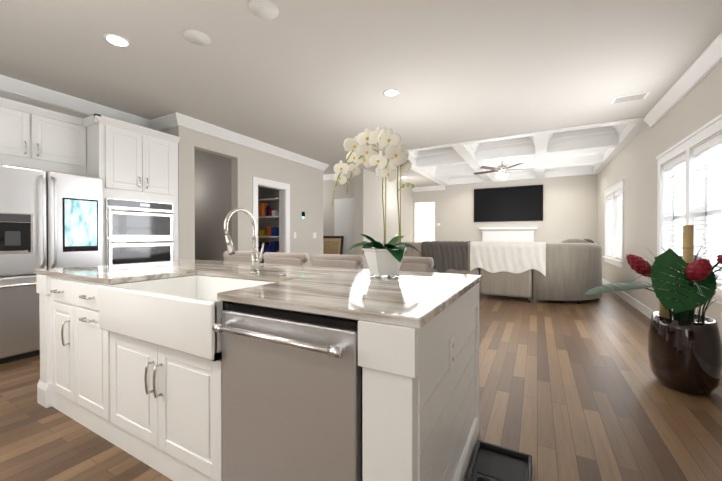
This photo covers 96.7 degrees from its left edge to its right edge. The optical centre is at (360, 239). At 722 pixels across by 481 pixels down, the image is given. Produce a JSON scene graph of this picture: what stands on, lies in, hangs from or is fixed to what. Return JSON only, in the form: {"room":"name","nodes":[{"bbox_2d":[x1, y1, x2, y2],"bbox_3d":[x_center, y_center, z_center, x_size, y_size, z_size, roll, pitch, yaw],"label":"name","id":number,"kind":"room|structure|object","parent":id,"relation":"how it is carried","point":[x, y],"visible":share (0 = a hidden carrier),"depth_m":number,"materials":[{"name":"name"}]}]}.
{"room":"open-plan kitchen","nodes":[
{"label":"open-plan kitchen","id":0,"kind":"room"},
{"bbox_2d":[0,91,89,117],"bbox_3d":[-4.433,-0.275,2.296,0.150,2.800,6.030,0,1,29],"label":"wall","id":1,"kind":"structure","parent":0,"point":[2,94],"depth_m":3.63,"materials":[{"name":"grey paint"}]},
{"bbox_2d":[0,97,87,175],"bbox_3d":[-3.565,-1.051,3.365,0.300,0.656,1.009,0,1,29],"label":"upper cabinet","id":2,"kind":"object","parent":1,"relation":"attached to","point":[34,137],"depth_m":3.39,"materials":[{"name":"white wood"}]},
{"bbox_2d":[0,75,147,127],"bbox_3d":[-4.350,-1.604,2.177,0.100,0.140,5.680,0,1,29],"label":"crown molding","id":3,"kind":"structure","parent":1,"relation":"attached to","point":[9,85],"depth_m":3.74,"materials":[{"name":"white wood"}]},
{"bbox_2d":[160,126,195,259],"bbox_3d":[-2.706,-0.294,4.657,0.590,2.800,0.230,0,1,29],"label":"wall","id":4,"kind":"structure","parent":0,"point":[187,143],"depth_m":4.51,"materials":[{"name":"grey paint"}]},
{"bbox_2d":[148,115,171,130],"bbox_3d":[-2.742,-1.622,4.478,0.450,0.140,0.100,0,1,29],"label":"crown molding","id":5,"kind":"structure","parent":4,"relation":"attached to","point":[160,123],"depth_m":4.52,"materials":[{"name":"white"}]},
{"bbox_2d":[236,144,243,250],"bbox_3d":[-3.535,-0.306,6.171,3.500,2.800,0.110,0,1,29],"label":"wall","id":6,"kind":"structure","parent":0,"point":[239,148],"depth_m":5.31,"materials":[{"name":"grey paint"}]},
{"bbox_2d":[196,132,319,265],"bbox_3d":[-1.730,-0.304,5.981,0.150,2.800,2.970,0,1,29],"label":"wall","id":7,"kind":"structure","parent":0,"point":[215,175],"depth_m":5.71,"materials":[{"name":"grey paint"}]},
{"bbox_2d":[168,112,327,170],"bbox_3d":[-1.671,-1.633,5.818,0.100,0.140,3.480,0,1,29],"label":"crown molding","id":8,"kind":"structure","parent":7,"relation":"attached to","point":[176,119],"depth_m":5.18,"materials":[{"name":"white wood"}]},
{"bbox_2d":[258,198,278,253],"bbox_3d":[-1.860,-0.019,6.598,0.650,1.580,0.345,0,1,29],"label":"shelf","id":9,"kind":"object","parent":7,"relation":"attached to","point":[269,231],"visible":0.23,"depth_m":6.38,"materials":[{"name":"silver metal"}]},
{"bbox_2d":[252,177,289,252],"bbox_3d":[-1.709,0.006,6.000,0.170,2.180,0.940,0,1,29],"label":"door frame","id":10,"kind":"structure","parent":7,"relation":"attached to","point":[284,215],"depth_m":6.28,"materials":[{"name":"white wood"}]},
{"bbox_2d":[294,212,439,237],"bbox_3d":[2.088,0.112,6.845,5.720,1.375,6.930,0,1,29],"label":"switch plates","id":11,"kind":"object","parent":7,"relation":"attached to","point":[314,234],"visible":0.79,"depth_m":6.78,"materials":[{"name":"white plastic"}]},
{"bbox_2d":[320,170,322,253],"bbox_3d":[-2.440,-0.321,8.171,3.500,2.800,0.150,0,1,29],"label":"wall","id":12,"kind":"structure","parent":0,"point":[321,171],"depth_m":7.33,"materials":[{"name":"grey paint"}]},
{"bbox_2d":[323,178,353,235],"bbox_3d":[-1.686,-0.329,9.183,3.850,2.800,0.150,0,1,29],"label":"wall","id":13,"kind":"structure","parent":0,"point":[328,212],"depth_m":8.61,"materials":[{"name":"grey paint"}]},
{"bbox_2d":[323,172,353,179],"bbox_3d":[-1.746,-1.658,9.063,3.850,0.140,0.100,0,1,29],"label":"crown molding","id":14,"kind":"structure","parent":13,"relation":"attached to","point":[327,176],"depth_m":8.52,"materials":[{"name":"white wood"}]},
{"bbox_2d":[334,198,353,254],"bbox_3d":[-0.318,0.008,8.300,0.920,2.140,0.088,0,1,29],"label":"door","id":15,"kind":"structure","parent":13,"relation":"attached to","point":[344,217],"depth_m":8.38,"materials":[{"name":"white"}]},
{"bbox_2d":[0,284,721,480],"bbox_3d":[0.308,1.151,5.394,11.000,0.100,17.000,0,1,29],"label":"floor","id":16,"kind":"structure","parent":0,"point":[571,391],"depth_m":2.08,"materials":[{"name":"brown wood"}]},
{"bbox_2d":[0,164,102,363],"bbox_3d":[-3.313,0.227,3.254,0.818,1.780,0.910,0,1,29],"label":"fridge","id":17,"kind":"object","parent":16,"relation":"on","point":[50,219],"visible":0.73,"depth_m":3.01,"materials":[{"name":"grey metal"}]},
{"bbox_2d":[84,114,179,264],"bbox_3d":[-2.959,-0.137,4.132,0.631,2.496,0.906,0,1,29],"label":"tall cabinet","id":18,"kind":"object","parent":16,"relation":"on","point":[134,167],"depth_m":3.89,"materials":[{"name":"white wood"}]},
{"bbox_2d":[106,198,172,264],"bbox_3d":[-2.683,0.097,3.966,0.097,1.130,0.755,0,1,29],"label":"wall oven","id":19,"kind":"object","parent":18,"relation":"in","point":[137,230],"depth_m":3.92,"materials":[{"name":"silver metal"}]},
{"bbox_2d":[223,251,262,262],"bbox_3d":[-1.330,0.625,3.190,0.533,0.989,0.468,0,1,29],"label":"stool","id":20,"kind":"object","parent":16,"relation":"on","point":[241,256],"visible":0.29,"depth_m":3.32,"materials":[{"name":"fabric"}]},
{"bbox_2d":[35,272,480,480],"bbox_3d":[-0.777,0.686,2.013,2.711,0.884,1.175,0,1,29],"label":"kitchen island","id":21,"kind":"object","parent":16,"relation":"on","point":[197,370],"depth_m":1.28,"materials":[{"name":"wood"}]},
{"bbox_2d":[35,260,481,323],"bbox_3d":[-0.770,0.228,2.061,2.764,0.030,1.150,0,1,29],"label":"island countertop","id":22,"kind":"structure","parent":21,"relation":"on","point":[409,297],"depth_m":1.53,"materials":[{"name":"grey stone"}]},
{"bbox_2d":[99,275,275,360],"bbox_3d":[-0.854,0.364,1.736,0.926,0.235,0.573,0,1,29],"label":"farmhouse sink","id":23,"kind":"object","parent":22,"relation":"in","point":[179,313],"depth_m":1.51,"materials":[{"name":"white ceramic"}]},
{"bbox_2d":[224,208,286,275],"bbox_3d":[-0.615,0.014,1.877,0.292,0.401,0.250,0,1,29],"label":"faucet","id":24,"kind":"object","parent":22,"relation":"on","point":[254,271],"depth_m":1.97,"materials":[{"name":"silver metal"}]},
{"bbox_2d":[331,127,420,276],"bbox_3d":[0.056,-0.222,1.879,0.564,0.869,0.316,0,1,29],"label":"orchid","id":25,"kind":"object","parent":22,"relation":"on","point":[384,259],"visible":1,"depth_m":1.81,"materials":[{"name":"white plant"}]},
{"bbox_2d":[212,301,361,480],"bbox_3d":[-0.292,0.692,1.146,0.627,0.884,0.121,0,1,29],"label":"dishwasher","id":26,"kind":"object","parent":21,"relation":"in","point":[291,377],"depth_m":1.13,"materials":[{"name":"silver metal"}]},
{"bbox_2d":[263,252,308,265],"bbox_3d":[-0.821,0.627,2.912,0.533,0.989,0.468,0,1,29],"label":"stool","id":27,"kind":"object","parent":16,"relation":"on","point":[285,258],"visible":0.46,"depth_m":3.01,"materials":[{"name":"fabric"}]},
{"bbox_2d":[310,254,363,268],"bbox_3d":[-0.313,0.629,2.633,0.533,0.989,0.468,0,1,29],"label":"stool","id":28,"kind":"object","parent":16,"relation":"on","point":[339,260],"visible":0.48,"depth_m":2.74,"materials":[{"name":"fabric"}]},
{"bbox_2d":[399,256,433,271],"bbox_3d":[0.214,0.631,2.345,0.533,0.989,0.468,0,1,29],"label":"stool","id":29,"kind":"object","parent":16,"relation":"on","point":[420,264],"visible":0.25,"depth_m":2.40,"materials":[{"name":"fabric"}]},
{"bbox_2d":[395,238,601,303],"bbox_3d":[2.843,0.534,6.899,3.735,1.110,2.436,0,1,29],"label":"sofa","id":30,"kind":"object","parent":16,"relation":"on","point":[568,270],"visible":0.9,"depth_m":5.58,"materials":[{"name":"fabric"}]},
{"bbox_2d":[466,440,531,480],"bbox_3d":[0.659,1.110,1.519,0.262,0.042,0.370,0,1,29],"label":"tray","id":31,"kind":"object","parent":16,"relation":"on","point":[491,462],"visible":1,"depth_m":1.58,"materials":[{"name":"black plastic"}]},
{"bbox_2d":[479,227,536,241],"bbox_3d":[4.300,0.364,9.448,1.540,1.410,0.240,0,1,29],"label":"fireplace mantel","id":32,"kind":"object","parent":16,"relation":"on","point":[512,234],"visible":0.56,"depth_m":9.41,"materials":[{"name":"white"}]},
{"bbox_2d":[585,225,721,394],"bbox_3d":[2.359,0.508,2.516,1.022,1.231,1.275,0,1,29],"label":"planter","id":33,"kind":"object","parent":16,"relation":"on","point":[684,348],"visible":1,"depth_m":2.31,"materials":[{"name":"brown ceramic"}]},
{"bbox_2d":[716,285,721,316],"bbox_3d":[1.748,0.655,1.118,0.678,0.972,0.638,0,1,29],"label":"dining chair","id":34,"kind":"object","parent":16,"relation":"on","point":[719,293],"visible":1,"depth_m":1.34,"materials":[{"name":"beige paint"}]},
{"bbox_3d":[-0.777,0.828,8.261,0.900,0.500,0.350,0,1,29],"label":"bench","id":35,"kind":"object","parent":16,"relation":"on","visible":0},
{"bbox_2d":[323,236,343,254],"bbox_3d":[-0.772,0.250,8.243,0.700,0.659,0.134,0,1,29],"label":"picture frame","id":36,"kind":"object","parent":35,"relation":"on","point":[332,244],"visible":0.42,"depth_m":8.21,"materials":[{"name":"black"}]},
{"bbox_2d":[0,0,721,186],"bbox_3d":[0.308,-1.919,5.370,11.000,0.440,17.000,0,1,29],"label":"ceiling","id":37,"kind":"structure","parent":0,"point":[314,79],"depth_m":3.04,"materials":[{"name":"white paint"}]},
{"bbox_2d":[103,33,130,47],"bbox_3d":[-2.061,-1.675,2.713,0.189,0.006,0.189,0,0,-10],"label":"recessed light","id":38,"kind":"object","parent":37,"relation":"in","point":[116,40],"depth_m":2.70,"materials":[{"name":"white"}]},
{"bbox_2d":[183,30,210,45],"bbox_3d":[-1.363,-1.675,2.669,0.213,0.006,0.213,0,0,25],"label":"ceiling speaker","id":39,"kind":"object","parent":37,"relation":"attached to","point":[196,37],"depth_m":2.66,"materials":[{"name":"white"}]},
{"bbox_2d":[249,0,278,18],"bbox_3d":[-0.702,-1.673,2.332,0.211,0.006,0.212,0,0,25],"label":"ceiling speaker","id":40,"kind":"object","parent":37,"relation":"attached to","point":[265,9],"depth_m":2.33,"materials":[{"name":"white"}]},
{"bbox_2d":[383,89,398,96],"bbox_3d":[0.348,-1.683,3.696,0.189,0.006,0.189,0,0,5],"label":"recessed light","id":41,"kind":"object","parent":37,"relation":"in","point":[389,92],"depth_m":3.68,"materials":[{"name":"white"}]},
{"bbox_2d":[474,159,522,178],"bbox_3d":[3.312,-1.601,7.537,1.330,0.870,1.280,0,1,29],"label":"ceiling fan","id":42,"kind":"object","parent":37,"relation":"hanging from","point":[501,170],"visible":0.96,"depth_m":7.42,"materials":[{"name":"silver metal"}]},
{"bbox_2d":[383,117,646,185],"bbox_3d":[3.339,-1.865,7.427,4.100,0.340,4.680,0,1,29],"label":"coffered ceiling","id":43,"kind":"structure","parent":37,"relation":"attached to","point":[550,154],"depth_m":6.92,"materials":[{"name":"white paint"}]},
{"bbox_2d":[610,91,650,103],"bbox_3d":[3.204,-1.681,3.831,0.340,0.012,0.200,0,1,29],"label":"ceiling vent","id":44,"kind":"object","parent":37,"relation":"in","point":[632,97],"visible":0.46,"depth_m":3.80,"materials":[{"name":"white metal"}]},
{"bbox_2d":[354,169,412,268],"bbox_3d":[0.840,-0.332,9.527,0.250,2.800,3.720,0,1,29],"label":"wall column","id":45,"kind":"structure","parent":0,"point":[368,213],"depth_m":8.54,"materials":[{"name":"grey paint"}]},
{"bbox_2d":[413,174,597,242],"bbox_3d":[4.122,-0.334,9.764,5.280,2.800,0.150,0,1,29],"label":"wall","id":46,"kind":"structure","parent":0,"point":[569,207],"depth_m":9.37,"materials":[{"name":"grey paint"}]},
{"bbox_2d":[412,185,443,191],"bbox_3d":[2.230,-1.671,10.648,1.100,0.140,0.100,0,1,29],"label":"crown molding","id":47,"kind":"structure","parent":46,"relation":"attached to","point":[428,188],"depth_m":10.62,"materials":[{"name":"white wood"}]},
{"bbox_2d":[474,185,542,221],"bbox_3d":[4.330,-1.032,9.523,1.870,1.020,0.060,0,1,29],"label":"tv","id":48,"kind":"object","parent":46,"relation":"attached to","point":[514,203],"visible":0.98,"depth_m":9.46,"materials":[{"name":"black plastic"}]},
{"bbox_2d":[597,62,721,340],"bbox_3d":[3.761,-0.287,3.776,0.160,2.800,16.500,0,1,29],"label":"wall","id":49,"kind":"structure","parent":0,"point":[633,162],"depth_m":4.68,"materials":[{"name":"grey paint"}]},
{"bbox_2d":[602,278,653,318],"bbox_3d":[2.986,1.058,2.558,0.018,0.130,13.600,0,1,29],"label":"baseboard","id":50,"kind":"structure","parent":49,"relation":"attached to","point":[640,306],"depth_m":5.14,"materials":[{"name":"white"}]},
{"bbox_2d":[602,114,721,303],"bbox_3d":[4.378,-0.271,4.961,0.217,1.620,5.660,0,1,29],"label":"window","id":51,"kind":"structure","parent":49,"relation":"in","point":[711,129],"depth_m":3.53,"materials":[{"name":"white wood"}]},
{"bbox_2d":[607,189,621,258],"bbox_3d":[5.267,-0.288,6.612,0.094,1.312,1.377,0,1,29],"label":"window blinds","id":52,"kind":"object","parent":51,"relation":"attached to","point":[619,193],"depth_m":6.53,"materials":[{"name":"white plastic"}]},
{"bbox_2d":[663,153,685,255],"bbox_3d":[3.680,-0.370,3.715,0.094,1.103,0.689,0,1,29],"label":"window blinds","id":53,"kind":"object","parent":51,"relation":"attached to","point":[680,161],"depth_m":3.79,"materials":[{"name":"white plastic"}]},
{"bbox_2d":[693,133,721,284],"bbox_3d":[3.282,-0.260,2.988,0.094,1.311,0.587,0,1,29],"label":"window blinds","id":54,"kind":"object","parent":51,"relation":"attached to","point":[709,146],"depth_m":3.04,"materials":[{"name":"white plastic"}]},
{"bbox_2d":[644,32,721,127],"bbox_3d":[1.845,-1.591,0.539,0.100,0.140,9.000,0,1,29],"label":"crown molding","id":55,"kind":"structure","parent":49,"relation":"attached to","point":[708,60],"depth_m":3.24,"materials":[{"name":"white wood"}]}
]}

